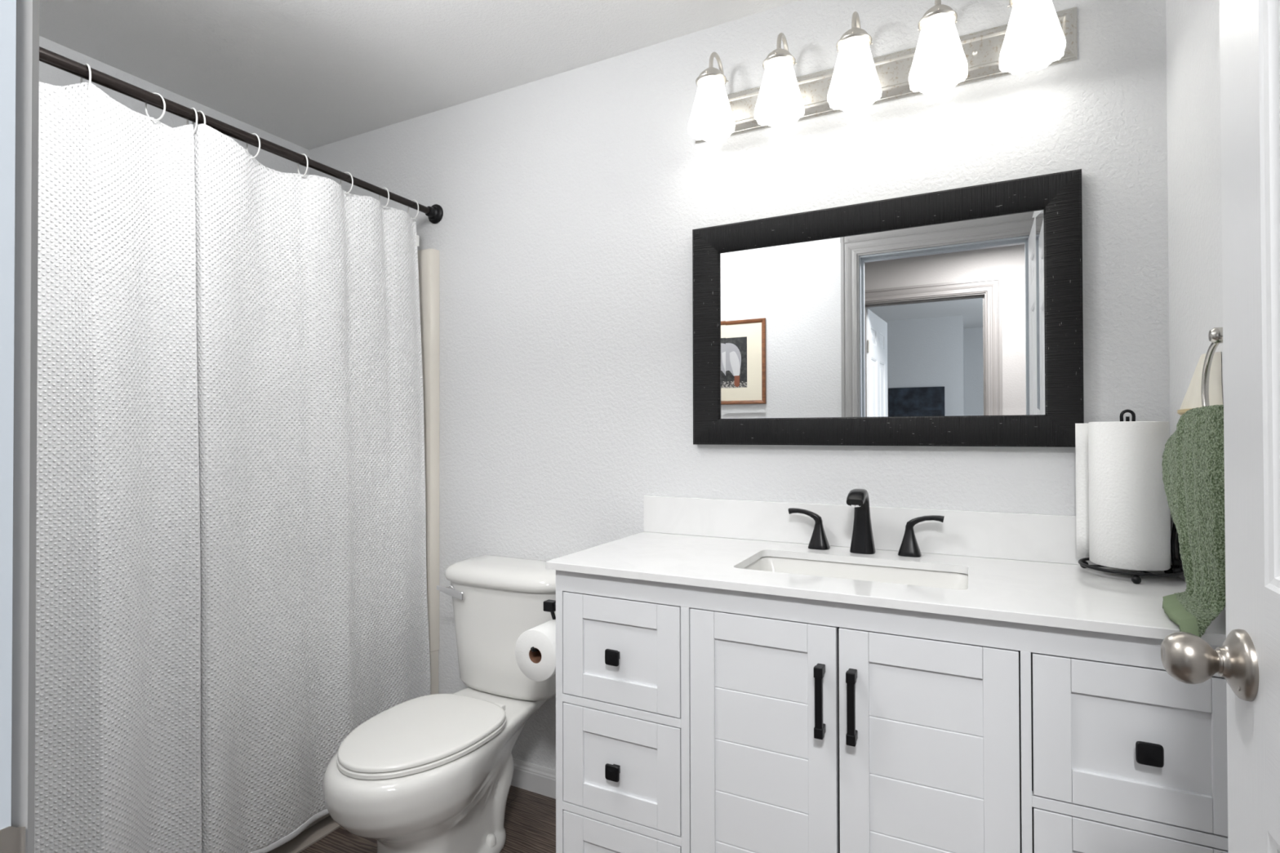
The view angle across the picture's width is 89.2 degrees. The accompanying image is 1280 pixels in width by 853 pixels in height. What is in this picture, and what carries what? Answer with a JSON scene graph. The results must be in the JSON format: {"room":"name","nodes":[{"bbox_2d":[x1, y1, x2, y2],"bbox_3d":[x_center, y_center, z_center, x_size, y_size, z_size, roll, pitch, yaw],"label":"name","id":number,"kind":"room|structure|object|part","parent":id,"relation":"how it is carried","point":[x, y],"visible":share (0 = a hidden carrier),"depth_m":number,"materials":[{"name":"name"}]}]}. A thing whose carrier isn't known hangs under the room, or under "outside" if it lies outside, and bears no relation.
{"room":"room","nodes":[
{"label":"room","id":0,"kind":"room"},
{"bbox_2d":[39,35,308,174],"bbox_3d":[-1.876,0.028,2.106,0.100,2.490,1.684,0,-1,27],"label":"wall","id":1,"kind":"structure","parent":0,"point":[49,74],"depth_m":2.31,"materials":[{"name":"white paint"}]},
{"bbox_2d":[34,81,431,852],"bbox_3d":[-1.141,0.207,1.726,0.117,2.021,1.578,0,-1,28],"label":"shower curtain","id":2,"kind":"object","parent":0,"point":[231,575],"visible":0.94,"depth_m":1.71,"materials":[{"name":"fabric"}]},
{"bbox_2d":[39,0,799,150],"bbox_3d":[-1.129,-1.298,-1.198,5.100,0.100,7.100,0,-1,27],"label":"ceiling","id":3,"kind":"structure","parent":0,"point":[308,74],"depth_m":2.07,"materials":[{"name":"white paint"}]},
{"bbox_2d":[299,785,555,852],"bbox_3d":[-1.123,1.292,-1.221,5.100,0.100,7.100,0,-1,27],"label":"floor","id":4,"kind":"structure","parent":0,"point":[530,817],"depth_m":2.02,"materials":[{"name":"brown wood"}]},
{"bbox_2d":[266,813,329,852],"bbox_3d":[-1.512,1.060,1.911,0.711,0.422,1.678,0,-1,27],"label":"bathtub","id":5,"kind":"object","parent":4,"relation":"on","point":[328,815],"visible":0.02,"depth_m":2.07,"materials":[{"name":"beige plastic"}]},
{"bbox_2d":[323,555,555,852],"bbox_3d":[-0.547,0.861,1.913,0.480,0.815,0.792,0,-1,27],"label":"toilet","id":6,"kind":"object","parent":4,"relation":"on","point":[433,773],"visible":0.99,"depth_m":1.83,"materials":[{"name":"white ceramic"}]},
{"bbox_3d":[-0.607,0.854,1.796,0.366,0.014,0.461,0,-1,27],"label":"seat","id":7,"kind":"part","parent":6,"relation":"part of","materials":[{"name":"white plastic"}]},
{"bbox_3d":[-0.607,0.839,1.796,0.362,0.013,0.457,0,-1,27],"label":"seat lid","id":8,"kind":"part","parent":6,"relation":"part of","materials":[{"name":"white plastic"}]},
{"bbox_3d":[-0.558,1.066,1.888,0.386,0.405,0.741,0,-1,27],"label":"bowl","id":9,"kind":"part","parent":6,"relation":"part of","materials":[{"name":"white ceramic"}]},
{"bbox_3d":[-0.618,0.546,2.150,0.116,0.040,0.040,0,-1,27],"label":"flush lever","id":10,"kind":"part","parent":6,"relation":"part of","materials":[{"name":"silver metal"}]},
{"bbox_3d":[-0.424,0.484,2.158,0.480,0.058,0.248,0,-1,27],"label":"tank lid","id":11,"kind":"part","parent":6,"relation":"part of","materials":[{"name":"white ceramic"}]},
{"bbox_3d":[-0.423,0.688,2.157,0.444,0.349,0.218,0,-1,27],"label":"tank","id":12,"kind":"part","parent":6,"relation":"part of","materials":[{"name":"white ceramic"}]},
{"bbox_2d":[555,569,1228,852],"bbox_3d":[0.489,0.805,1.517,1.316,0.914,0.556,0,-1,27],"label":"vanity","id":13,"kind":"object","parent":4,"relation":"on","point":[690,718],"visible":0.92,"depth_m":1.27,"materials":[{"name":"white paint"}]},
{"bbox_2d":[530,599,555,652],"bbox_3d":[-0.225,0.518,1.706,0.124,0.121,0.142,0,-1,27],"label":"toilet paper holder","id":14,"kind":"object","parent":13,"relation":"attached to","point":[549,606],"visible":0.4,"depth_m":1.76,"materials":[{"name":"black metal"}]},
{"bbox_2d":[515,619,555,681],"bbox_3d":[-0.245,0.587,1.707,0.131,0.131,0.102,0,-1,27],"label":"toilet paper roll","id":15,"kind":"object","parent":14,"relation":"hanging from","point":[540,665],"visible":0.7,"depth_m":1.66,"materials":[{"name":"white paper"}]},
{"bbox_3d":[-0.203,0.481,1.750,0.124,0.046,0.045,0,-1,27],"label":"mount post","id":16,"kind":"part","parent":14,"relation":"part of","materials":[{"name":"black metal"}]},
{"bbox_3d":[-0.061,0.538,1.519,0.036,0.036,0.029,0,-1,27],"label":"knob","id":17,"kind":"part","parent":13,"relation":"part of","materials":[{"name":"black metal"}]},
{"bbox_3d":[-0.061,0.805,1.516,0.036,0.036,0.029,0,-1,27],"label":"knob","id":18,"kind":"part","parent":13,"relation":"part of","materials":[{"name":"black metal"}]},
{"bbox_3d":[-0.046,0.529,1.530,0.312,0.247,0.018,0,-1,27],"label":"drawer","id":19,"kind":"part","parent":13,"relation":"part of","materials":[{"name":"white paint"}]},
{"bbox_3d":[-0.045,1.061,1.525,0.312,0.243,0.018,0,-1,27],"label":"drawer","id":20,"kind":"part","parent":13,"relation":"part of","materials":[{"name":"white paint"}]},
{"bbox_3d":[-0.045,0.796,1.527,0.312,0.239,0.018,0,-1,27],"label":"drawer","id":21,"kind":"part","parent":13,"relation":"part of","materials":[{"name":"white paint"}]},
{"bbox_3d":[0.256,0.792,1.373,0.315,0.777,0.018,0,-1,27],"label":"door","id":22,"kind":"part","parent":13,"relation":"part of","materials":[{"name":"white paint"}]},
{"bbox_3d":[0.358,0.546,1.293,0.018,0.140,0.034,0,-1,27],"label":"handle","id":23,"kind":"part","parent":13,"relation":"part of","materials":[{"name":"black metal"}]},
{"bbox_3d":[0.413,0.545,1.264,0.018,0.140,0.034,0,-1,27],"label":"handle","id":24,"kind":"part","parent":13,"relation":"part of","materials":[{"name":"black metal"}]},
{"bbox_2d":[546,495,1226,645],"bbox_3d":[0.485,0.281,1.533,1.334,0.133,0.544,0,-1,27],"label":"countertop","id":25,"kind":"structure","parent":13,"relation":"on","point":[1024,568],"depth_m":1.56,"materials":[{"name":"white stone"}]},
{"bbox_2d":[742,556,968,590],"bbox_3d":[0.494,0.413,1.523,0.546,0.128,0.319,0,-1,27],"label":"sink basin","id":26,"kind":"object","parent":25,"relation":"in","point":[926,578],"visible":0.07,"depth_m":1.64,"materials":[{"name":"white ceramic"}]},
{"bbox_2d":[788,488,944,557],"bbox_3d":[0.565,0.245,1.670,0.392,0.170,0.163,0,-1,27],"label":"faucet","id":27,"kind":"object","parent":25,"relation":"on","point":[862,539],"visible":1,"depth_m":1.69,"materials":[{"name":"black metal"}]},
{"bbox_3d":[0.456,0.246,1.787,0.091,0.038,0.025,0,-1,27],"label":"lever","id":28,"kind":"part","parent":27,"relation":"part of","materials":[{"name":"black metal"}]},
{"bbox_3d":[0.488,0.298,1.770,0.056,0.066,0.053,0,-1,27],"label":"handle","id":29,"kind":"part","parent":27,"relation":"part of","materials":[{"name":"black metal"}]},
{"bbox_3d":[0.564,0.245,1.667,0.063,0.170,0.158,0,-1,27],"label":"spout","id":30,"kind":"part","parent":27,"relation":"part of","materials":[{"name":"black metal"}]},
{"bbox_3d":[0.692,0.297,1.666,0.056,0.066,0.053,0,-1,27],"label":"handle","id":31,"kind":"part","parent":27,"relation":"part of","materials":[{"name":"black metal"}]},
{"bbox_3d":[0.724,0.244,1.650,0.091,0.038,0.025,0,-1,27],"label":"lever","id":32,"kind":"part","parent":27,"relation":"part of","materials":[{"name":"black metal"}]},
{"bbox_2d":[1078,409,1183,583],"bbox_3d":[1.072,0.145,1.424,0.185,0.365,0.190,0,-1,27],"label":"paper towel holder","id":33,"kind":"object","parent":25,"relation":"on","point":[1174,571],"visible":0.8,"depth_m":1.38,"materials":[{"name":"black metal"}]},
{"bbox_2d":[1075,421,1170,571],"bbox_3d":[1.066,0.147,1.431,0.161,0.314,0.146,0,-1,27],"label":"paper towel roll","id":34,"kind":"object","parent":33,"relation":"on","point":[1123,514],"visible":1,"depth_m":1.38,"materials":[{"name":"white paper"}]},
{"bbox_3d":[1.073,0.135,1.427,0.029,0.345,0.007,0,-1,27],"label":"rod","id":35,"kind":"part","parent":33,"relation":"part of","materials":[{"name":"black metal"}]},
{"bbox_3d":[1.141,0.224,1.380,0.021,0.176,0.054,0,-1,29],"label":"tension arm","id":36,"kind":"part","parent":33,"relation":"part of","materials":[{"name":"black metal"}]},
{"bbox_3d":[0.539,0.790,1.228,0.310,0.777,0.018,0,-1,27],"label":"door","id":37,"kind":"part","parent":13,"relation":"part of","materials":[{"name":"white paint"}]},
{"bbox_3d":[0.829,0.523,1.081,0.301,0.247,0.018,0,-1,27],"label":"drawer","id":38,"kind":"part","parent":13,"relation":"part of","materials":[{"name":"white paint"}]},
{"bbox_3d":[0.830,0.790,1.079,0.301,0.239,0.018,0,-1,27],"label":"drawer","id":39,"kind":"part","parent":13,"relation":"part of","materials":[{"name":"white paint"}]},
{"bbox_3d":[0.831,0.532,1.061,0.036,0.036,0.029,0,-1,27],"label":"knob","id":40,"kind":"part","parent":13,"relation":"part of","materials":[{"name":"black metal"}]},
{"bbox_2d":[417,248,439,694],"bbox_3d":[-1.490,0.292,1.906,0.764,1.940,1.682,0,-1,27],"label":"tub surround","id":41,"kind":"object","parent":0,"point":[428,259],"visible":0.17,"depth_m":2.46,"materials":[{"name":"beige plastic"}]},
{"bbox_2d":[308,0,1169,769],"bbox_3d":[-0.099,0.025,2.197,3.178,2.490,0.100,0,-1,27],"label":"wall","id":42,"kind":"structure","parent":0,"point":[571,202],"depth_m":2.04,"materials":[{"name":"white paint"}]},
{"bbox_2d":[39,46,443,223],"bbox_3d":[-1.169,-0.823,1.750,0.073,0.073,1.682,0,-1,27],"label":"shower rod","id":43,"kind":"object","parent":42,"relation":"attached to","point":[434,213],"visible":0.99,"depth_m":1.75,"materials":[{"name":"brown metal"}]},
{"bbox_2d":[80,63,91,90],"bbox_3d":[-1.290,-0.808,1.511,0.051,0.072,0.004,0,-1,30],"label":"curtain ring","id":44,"kind":"object","parent":43,"relation":"hanging from","point":[87,64],"visible":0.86,"depth_m":1.50,"materials":[{"name":"white plastic"}]},
{"bbox_2d":[144,92,165,120],"bbox_3d":[-1.224,-0.807,1.639,0.051,0.072,0.004,0,-1,-1],"label":"curtain ring","id":45,"kind":"object","parent":43,"relation":"hanging from","point":[159,95],"visible":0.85,"depth_m":1.64,"materials":[{"name":"white plastic"}]},
{"bbox_2d":[186,107,197,133],"bbox_3d":[-1.184,-0.806,1.716,0.051,0.072,0.004,0,-1,30],"label":"curtain ring","id":46,"kind":"object","parent":43,"relation":"hanging from","point":[193,108],"visible":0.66,"depth_m":1.71,"materials":[{"name":"white plastic"}]},
{"bbox_2d":[191,111,205,129],"bbox_3d":[-1.177,-0.806,1.732,0.051,0.072,0.004,0,-1,22],"label":"curtain ring","id":47,"kind":"object","parent":43,"relation":"hanging from","point":[204,117],"visible":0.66,"depth_m":1.72,"materials":[{"name":"white plastic"}]},
{"bbox_2d":[246,133,260,158],"bbox_3d":[-1.109,-0.805,1.863,0.051,0.072,0.004,0,-1,18],"label":"curtain ring","id":48,"kind":"object","parent":43,"relation":"hanging from","point":[256,135],"visible":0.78,"depth_m":1.86,"materials":[{"name":"white plastic"}]},
{"bbox_2d":[297,153,308,177],"bbox_3d":[-1.039,-0.804,2.000,0.051,0.072,0.004,0,-1,30],"label":"curtain ring","id":49,"kind":"object","parent":43,"relation":"hanging from","point":[302,153],"visible":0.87,"depth_m":1.99,"materials":[{"name":"white plastic"}]},
{"bbox_2d":[339,172,353,193],"bbox_3d":[-0.967,-0.803,2.140,0.051,0.072,0.004,0,-1,15],"label":"curtain ring","id":50,"kind":"object","parent":43,"relation":"hanging from","point":[344,172],"visible":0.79,"depth_m":2.13,"materials":[{"name":"white plastic"}]},
{"bbox_2d":[378,187,389,208],"bbox_3d":[-0.897,-0.802,2.276,0.051,0.072,0.004,0,-1,27],"label":"curtain ring","id":51,"kind":"object","parent":43,"relation":"hanging from","point":[382,188],"visible":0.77,"depth_m":2.27,"materials":[{"name":"white plastic"}]},
{"bbox_2d":[408,199,418,218],"bbox_3d":[-0.836,-0.801,2.395,0.051,0.072,0.004,0,-1,23],"label":"curtain ring","id":52,"kind":"object","parent":43,"relation":"hanging from","point":[413,199],"visible":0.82,"depth_m":2.39,"materials":[{"name":"white plastic"}]},
{"bbox_2d":[267,815,341,852],"bbox_3d":[-1.166,1.265,1.732,0.088,0.007,1.682,0,-1,27],"label":"trim","id":53,"kind":"structure","parent":42,"relation":"attached to","point":[327,825],"depth_m":2.00,"materials":[{"name":"white wood"}]},
{"bbox_2d":[511,758,555,799],"bbox_3d":[-0.366,1.226,2.261,0.890,0.090,0.013,0,-1,27],"label":"baseboard","id":54,"kind":"structure","parent":42,"relation":"attached to","point":[531,777],"depth_m":2.26,"materials":[{"name":"white paint"}]},
{"bbox_2d":[687,0,1077,143],"bbox_3d":[0.566,-0.964,1.697,0.985,0.246,0.194,0,-1,27],"label":"vanity light","id":55,"kind":"object","parent":42,"relation":"attached to","point":[1036,37],"visible":1,"depth_m":1.64,"materials":[{"name":"white glass"}]},
{"bbox_3d":[0.203,-0.915,1.847,0.131,0.154,0.131,0,-1,27],"label":"lamp shade","id":56,"kind":"part","parent":55,"relation":"part of","materials":[{"name":"white glass"}]},
{"bbox_3d":[0.227,-1.005,1.895,0.034,0.160,0.117,0,-1,27],"label":"arm","id":57,"kind":"part","parent":55,"relation":"part of","materials":[{"name":"silver metal"}]},
{"bbox_3d":[0.377,-0.916,1.758,0.131,0.154,0.131,0,-1,27],"label":"lamp shade","id":58,"kind":"part","parent":55,"relation":"part of","materials":[{"name":"white glass"}]},
{"bbox_3d":[0.400,-1.006,1.806,0.034,0.160,0.117,0,-1,27],"label":"arm","id":59,"kind":"part","parent":55,"relation":"part of","materials":[{"name":"silver metal"}]},
{"bbox_3d":[0.551,-0.918,1.669,0.131,0.154,0.131,0,-1,27],"label":"lamp shade","id":60,"kind":"part","parent":55,"relation":"part of","materials":[{"name":"white glass"}]},
{"bbox_3d":[0.574,-1.007,1.717,0.034,0.160,0.117,0,-1,27],"label":"arm","id":61,"kind":"part","parent":55,"relation":"part of","materials":[{"name":"silver metal"}]},
{"bbox_3d":[0.748,-1.008,1.627,0.034,0.160,0.117,0,-1,27],"label":"arm","id":62,"kind":"part","parent":55,"relation":"part of","materials":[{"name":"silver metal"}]},
{"bbox_3d":[0.725,-0.919,1.580,0.131,0.154,0.131,0,-1,27],"label":"lamp shade","id":63,"kind":"part","parent":55,"relation":"part of","materials":[{"name":"white glass"}]},
{"bbox_3d":[0.898,-0.920,1.491,0.131,0.154,0.131,0,-1,27],"label":"lamp shade","id":64,"kind":"part","parent":55,"relation":"part of","materials":[{"name":"white glass"}]},
{"bbox_2d":[692,168,1084,447],"bbox_3d":[0.606,-0.276,1.762,0.990,0.656,0.033,0,-1,27],"label":"wall mirror","id":65,"kind":"object","parent":42,"relation":"attached to","point":[954,317],"visible":0.98,"depth_m":1.72,"materials":[{"name":"black wood"}]},
{"bbox_2d":[720,209,1044,418],"bbox_3d":[0.612,-0.275,1.766,0.832,0.500,0.007,0,-1,27],"label":"mirror glass","id":66,"kind":"object","parent":65,"relation":"attached to","point":[939,317],"depth_m":1.73,"materials":[{"name":"silver mirror"}]},
{"bbox_2d":[643,495,1172,571],"bbox_3d":[0.607,0.274,1.770,1.332,0.115,0.012,0,-1,27],"label":"backsplash","id":67,"kind":"structure","parent":42,"relation":"attached to","point":[1045,538],"depth_m":1.74,"materials":[{"name":"white stone"}]},
{"bbox_2d":[1165,0,1226,610],"bbox_3d":[0.863,0.009,0.701,0.100,2.490,1.684,0,-1,27],"label":"wall","id":68,"kind":"structure","parent":0,"point":[1192,26],"depth_m":1.31,"materials":[{"name":"white paint"}]},
{"bbox_2d":[1177,351,1222,415],"bbox_3d":[1.066,-0.068,1.250,0.036,0.130,0.220,0,-1,27],"label":"wall ornament","id":69,"kind":"object","parent":68,"relation":"attached to","point":[1193,397],"visible":0.57,"depth_m":1.20,"materials":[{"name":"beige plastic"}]},
{"bbox_2d":[1201,327,1222,406],"bbox_3d":[0.956,-0.074,1.052,0.051,0.201,0.174,0,-1,27],"label":"towel ring","id":70,"kind":"object","parent":68,"relation":"attached to","point":[1215,335],"visible":0.35,"depth_m":1.11,"materials":[{"name":"silver metal"}]},
{"bbox_2d":[1161,404,1225,637],"bbox_3d":[0.962,0.160,1.121,0.094,0.387,0.362,0,-1,36],"label":"hand towel","id":71,"kind":"object","parent":70,"relation":"hanging from","point":[1193,464],"visible":0.82,"depth_m":1.06,"materials":[{"name":"green fabric"}]},
{"bbox_3d":[0.956,-0.149,1.053,0.051,0.052,0.052,0,-1,27],"label":"wall post","id":72,"kind":"part","parent":70,"relation":"part of","materials":[{"name":"silver metal"}]},
{"bbox_3d":[-0.249,0.008,0.260,4.680,2.490,0.116,0,-1,27],"label":"wall","id":73,"kind":"structure","parent":0,"visible":0},
{"bbox_2d":[0,0,39,852],"bbox_3d":[-0.066,0.126,0.175,0.943,2.252,0.134,0,-1,27],"label":"trim","id":74,"kind":"structure","parent":73,"relation":"attached to","point":[19,19],"depth_m":0.40,"materials":[{"name":"grey paint"}]},
{"bbox_3d":[-0.380,0.269,0.384,0.006,0.060,0.030,0,-1,15],"label":"strike plate","id":75,"kind":"part","parent":74,"relation":"part of","materials":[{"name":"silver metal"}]},
{"bbox_2d":[1160,0,1279,852],"bbox_3d":[0.466,0.172,0.351,0.164,2.135,0.732,0,-1,27],"label":"door","id":76,"kind":"structure","parent":73,"relation":"in","point":[1248,659],"depth_m":0.62,"materials":[{"name":"white wood"}]},
{"bbox_3d":[0.556,0.234,0.654,0.048,0.050,0.050,0,-1,27],"label":"knob","id":77,"kind":"part","parent":76,"relation":"part of","materials":[{"name":"silver metal"}]}
]}

